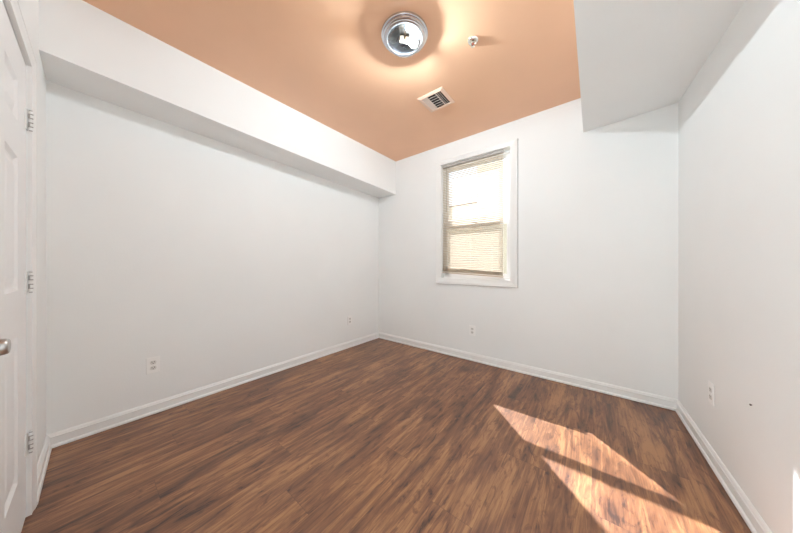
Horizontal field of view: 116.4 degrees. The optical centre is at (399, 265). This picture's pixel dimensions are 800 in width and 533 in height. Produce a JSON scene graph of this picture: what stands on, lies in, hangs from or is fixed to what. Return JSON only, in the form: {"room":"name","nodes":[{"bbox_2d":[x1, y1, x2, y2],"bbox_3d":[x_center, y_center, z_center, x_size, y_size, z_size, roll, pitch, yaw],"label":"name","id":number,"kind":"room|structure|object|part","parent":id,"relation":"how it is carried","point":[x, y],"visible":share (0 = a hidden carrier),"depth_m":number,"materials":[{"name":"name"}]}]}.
{"room":"empty bedroom","nodes":[
{"label":"empty bedroom","id":0,"kind":"room"},
{"bbox_2d":[2,0,45,517],"bbox_3d":[-0.941,-0.280,0.424,3.280,2.800,0.140,0,0,39],"label":"wall","id":1,"kind":"structure","parent":0,"point":[30,8],"depth_m":1.31,"materials":[{"name":"paint"}]},
{"bbox_2d":[0,0,36,532],"bbox_3d":[-1.299,0.086,0.823,1.030,2.067,0.100,0,0,39],"label":"door","id":2,"kind":"structure","parent":1,"relation":"in","point":[15,119],"depth_m":0.98,"materials":[{"name":"white paint"}]},
{"bbox_3d":[-1.646,0.790,1.092,0.032,0.090,0.005,0,0,39],"label":"plate","id":3,"kind":"part","parent":2,"relation":"part of","materials":[{"name":"white paint"}]},
{"bbox_3d":[-1.646,0.075,1.092,0.032,0.090,0.005,0,0,39],"label":"plate","id":4,"kind":"part","parent":2,"relation":"part of","materials":[{"name":"white paint"}]},
{"bbox_3d":[-1.646,-0.645,1.092,0.032,0.090,0.005,0,0,39],"label":"plate","id":5,"kind":"part","parent":2,"relation":"part of","materials":[{"name":"white paint"}]},
{"bbox_2d":[37,435,51,504],"bbox_3d":[-1.920,1.075,1.333,0.577,0.084,0.021,0,0,39],"label":"baseboard","id":6,"kind":"structure","parent":1,"relation":"attached to","point":[43,461],"depth_m":1.33,"materials":[{"name":"white paint"}]},
{"bbox_2d":[46,80,378,434],"bbox_3d":[-1.363,-0.280,2.631,0.148,2.800,3.180,0,0,38],"label":"wall","id":7,"kind":"structure","parent":0,"point":[218,261],"depth_m":1.98,"materials":[{"name":"paint"}]},
{"bbox_2d":[146,356,159,374],"bbox_3d":[-1.862,0.753,1.870,0.007,0.120,0.074,0,0,38],"label":"wall outlet","id":8,"kind":"object","parent":7,"relation":"attached to","point":[153,363],"visible":1,"depth_m":1.87,"materials":[{"name":"white plastic"}]},
{"bbox_2d":[48,332,378,447],"bbox_3d":[-1.231,1.075,2.668,0.021,0.084,2.960,0,0,38],"label":"baseboard","id":9,"kind":"structure","parent":7,"relation":"attached to","point":[62,437],"depth_m":1.99,"materials":[{"name":"white paint"}]},
{"bbox_2d":[39,0,395,197],"bbox_3d":[-1.118,-1.358,2.570,0.350,0.643,2.985,0,0,38],"label":"soffit","id":10,"kind":"structure","parent":7,"relation":"attached to","point":[84,48],"depth_m":1.81,"materials":[{"name":"paint"}]},
{"bbox_2d":[348,316,351,324],"bbox_3d":[-0.683,0.750,3.382,0.007,0.120,0.074,0,0,38],"label":"wall outlet","id":11,"kind":"object","parent":7,"relation":"attached to","point":[349,317],"visible":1,"depth_m":3.38,"materials":[{"name":"white plastic"}]},
{"bbox_2d":[83,0,580,160],"bbox_3d":[-0.003,-1.608,1.616,3.320,0.183,3.140,0,0,38],"label":"ceiling","id":12,"kind":"structure","parent":0,"point":[328,61],"depth_m":1.82,"materials":[{"name":"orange paint"}]},
{"bbox_2d":[381,11,427,57],"bbox_3d":[0.030,-1.478,1.643,0.306,0.106,0.306,0,0,38],"label":"ceiling light","id":13,"kind":"object","parent":12,"relation":"attached to","point":[403,33],"visible":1,"depth_m":1.62,"materials":[{"name":"silver metal"}]},
{"bbox_2d":[400,35,403,42],"bbox_3d":[0.011,-1.498,1.641,0.026,0.036,0.036,0,0,-3],"label":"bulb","id":14,"kind":"object","parent":13,"relation":"attached to","point":[401,36],"depth_m":1.63,"materials":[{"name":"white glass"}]},
{"bbox_3d":[0.030,-1.462,1.643,0.222,0.072,0.222,0,0,38],"label":"lamp shade","id":15,"kind":"part","parent":13,"relation":"part of","materials":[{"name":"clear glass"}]},
{"bbox_2d":[404,36,409,43],"bbox_3d":[0.047,-1.498,1.651,0.026,0.036,0.036,0,0,-27],"label":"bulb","id":16,"kind":"object","parent":13,"relation":"attached to","point":[406,38],"depth_m":1.64,"materials":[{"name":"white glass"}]},
{"bbox_3d":[0.088,-1.498,1.672,0.067,0.053,0.053,0,0,-27],"label":"bulb","id":17,"kind":"part","parent":13,"relation":"part of","materials":[{"name":"white glass"}]},
{"bbox_2d":[417,87,454,112],"bbox_3d":[0.336,-1.524,2.301,0.256,0.011,0.256,0,0,38],"label":"ceiling vent","id":18,"kind":"object","parent":12,"relation":"in","point":[439,98],"visible":1,"depth_m":2.29,"materials":[{"name":"grey metal"}]},
{"bbox_2d":[468,36,477,47],"bbox_3d":[0.498,-1.513,1.691,0.072,0.043,0.072,0,0,38],"label":"sprinkler","id":19,"kind":"object","parent":12,"relation":"attached to","point":[473,40],"visible":1,"depth_m":1.68,"materials":[{"name":"silver metal"}]},
{"bbox_2d":[573,0,745,131],"bbox_3d":[1.000,-1.364,0.852,0.683,0.632,3.075,0,0,38],"label":"soffit","id":20,"kind":"structure","parent":12,"relation":"attached to","point":[636,57],"depth_m":1.38,"materials":[{"name":"paint"}]},
{"bbox_2d":[21,338,751,532],"bbox_3d":[0.060,1.170,1.656,3.650,0.100,3.280,0,0,38],"label":"floor","id":21,"kind":"structure","parent":0,"point":[378,435],"depth_m":1.44,"materials":[{"name":"brown wood"}]},
{"bbox_2d":[379,98,677,398],"bbox_3d":[0.988,-0.280,2.898,3.518,2.800,0.140,0,0,38],"label":"wall","id":22,"kind":"structure","parent":0,"point":[595,298],"depth_m":2.34,"materials":[{"name":"paint"}]},
{"bbox_2d":[469,325,474,335],"bbox_3d":[0.848,0.767,2.913,0.074,0.120,0.007,0,0,38],"label":"wall outlet","id":23,"kind":"object","parent":22,"relation":"attached to","point":[471,328],"visible":1,"depth_m":2.92,"materials":[{"name":"white plastic"}]},
{"bbox_2d":[435,138,517,287],"bbox_3d":[0.893,-0.547,2.960,0.985,1.570,0.159,0,0,38],"label":"window","id":24,"kind":"structure","parent":22,"relation":"in","point":[510,147],"depth_m":2.85,"materials":[{"name":"white paint"}]},
{"bbox_2d":[442,150,503,276],"bbox_3d":[0.844,-0.569,2.962,0.747,1.406,0.039,0,0,38],"label":"window blind","id":25,"kind":"object","parent":24,"relation":"attached to","point":[488,253],"visible":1,"depth_m":2.94,"materials":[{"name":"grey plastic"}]},
{"bbox_3d":[0.847,0.110,2.965,0.747,0.048,0.025,0,0,38],"label":"rail","id":26,"kind":"part","parent":25,"relation":"part of","materials":[{"name":"beige plastic"}]},
{"bbox_3d":[0.918,-0.557,2.995,0.829,1.433,0.063,0,0,38],"label":"frame","id":27,"kind":"part","parent":24,"relation":"part of","materials":[{"name":"white plastic"}]},
{"bbox_3d":[0.906,-0.198,2.985,0.793,0.664,0.024,0,0,38],"label":"sash frame","id":28,"kind":"part","parent":24,"relation":"part of","materials":[{"name":"white plastic"}]},
{"bbox_3d":[0.924,-0.870,3.007,0.793,0.759,0.024,0,0,38],"label":"sash frame","id":29,"kind":"part","parent":24,"relation":"part of","materials":[{"name":"white plastic"}]},
{"bbox_2d":[379,332,677,410],"bbox_3d":[0.899,1.075,2.866,3.138,0.084,0.021,0,0,38],"label":"baseboard","id":30,"kind":"structure","parent":22,"relation":"attached to","point":[635,395],"depth_m":2.41,"materials":[{"name":"white paint"}]},
{"bbox_2d":[678,0,799,532],"bbox_3d":[1.248,-0.280,0.584,0.228,2.800,3.180,0,0,38],"label":"wall","id":31,"kind":"structure","parent":0,"point":[739,116],"depth_m":1.11,"materials":[{"name":"paint"}]},
{"bbox_2d":[708,381,714,406],"bbox_3d":[1.768,0.728,1.410,0.007,0.120,0.074,0,0,37],"label":"wall outlet","id":32,"kind":"object","parent":31,"relation":"attached to","point":[711,388],"visible":1,"depth_m":1.40,"materials":[{"name":"white plastic"}]},
{"bbox_2d":[675,400,771,532],"bbox_3d":[1.236,1.075,0.702,0.021,0.084,3.011,0,0,37],"label":"baseboard","id":33,"kind":"structure","parent":31,"relation":"attached to","point":[752,518],"depth_m":1.25,"materials":[{"name":"white paint"}]},
{"label":"outside","id":34,"kind":"structure","parent":0,"visible":0},
{"bbox_3d":[12.411,1.670,23.931,70.000,0.100,47.020,0,0,38],"label":"ground","id":35,"kind":"structure","parent":34,"visible":0},
{"bbox_2d":[448,202,476,272],"bbox_3d":[3.240,-1.530,20.015,9.000,6.300,5.100,0,0,38],"label":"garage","id":36,"kind":"structure","parent":35,"relation":"on","point":[475,202],"depth_m":16.43,"materials":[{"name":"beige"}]},
{"bbox_2d":[477,159,507,273],"bbox_3d":[7.990,-3.330,10.636,9.150,9.900,3.200,0,0,38],"label":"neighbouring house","id":37,"kind":"structure","parent":35,"relation":"on","point":[505,161],"depth_m":11.67,"materials":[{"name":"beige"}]}
]}

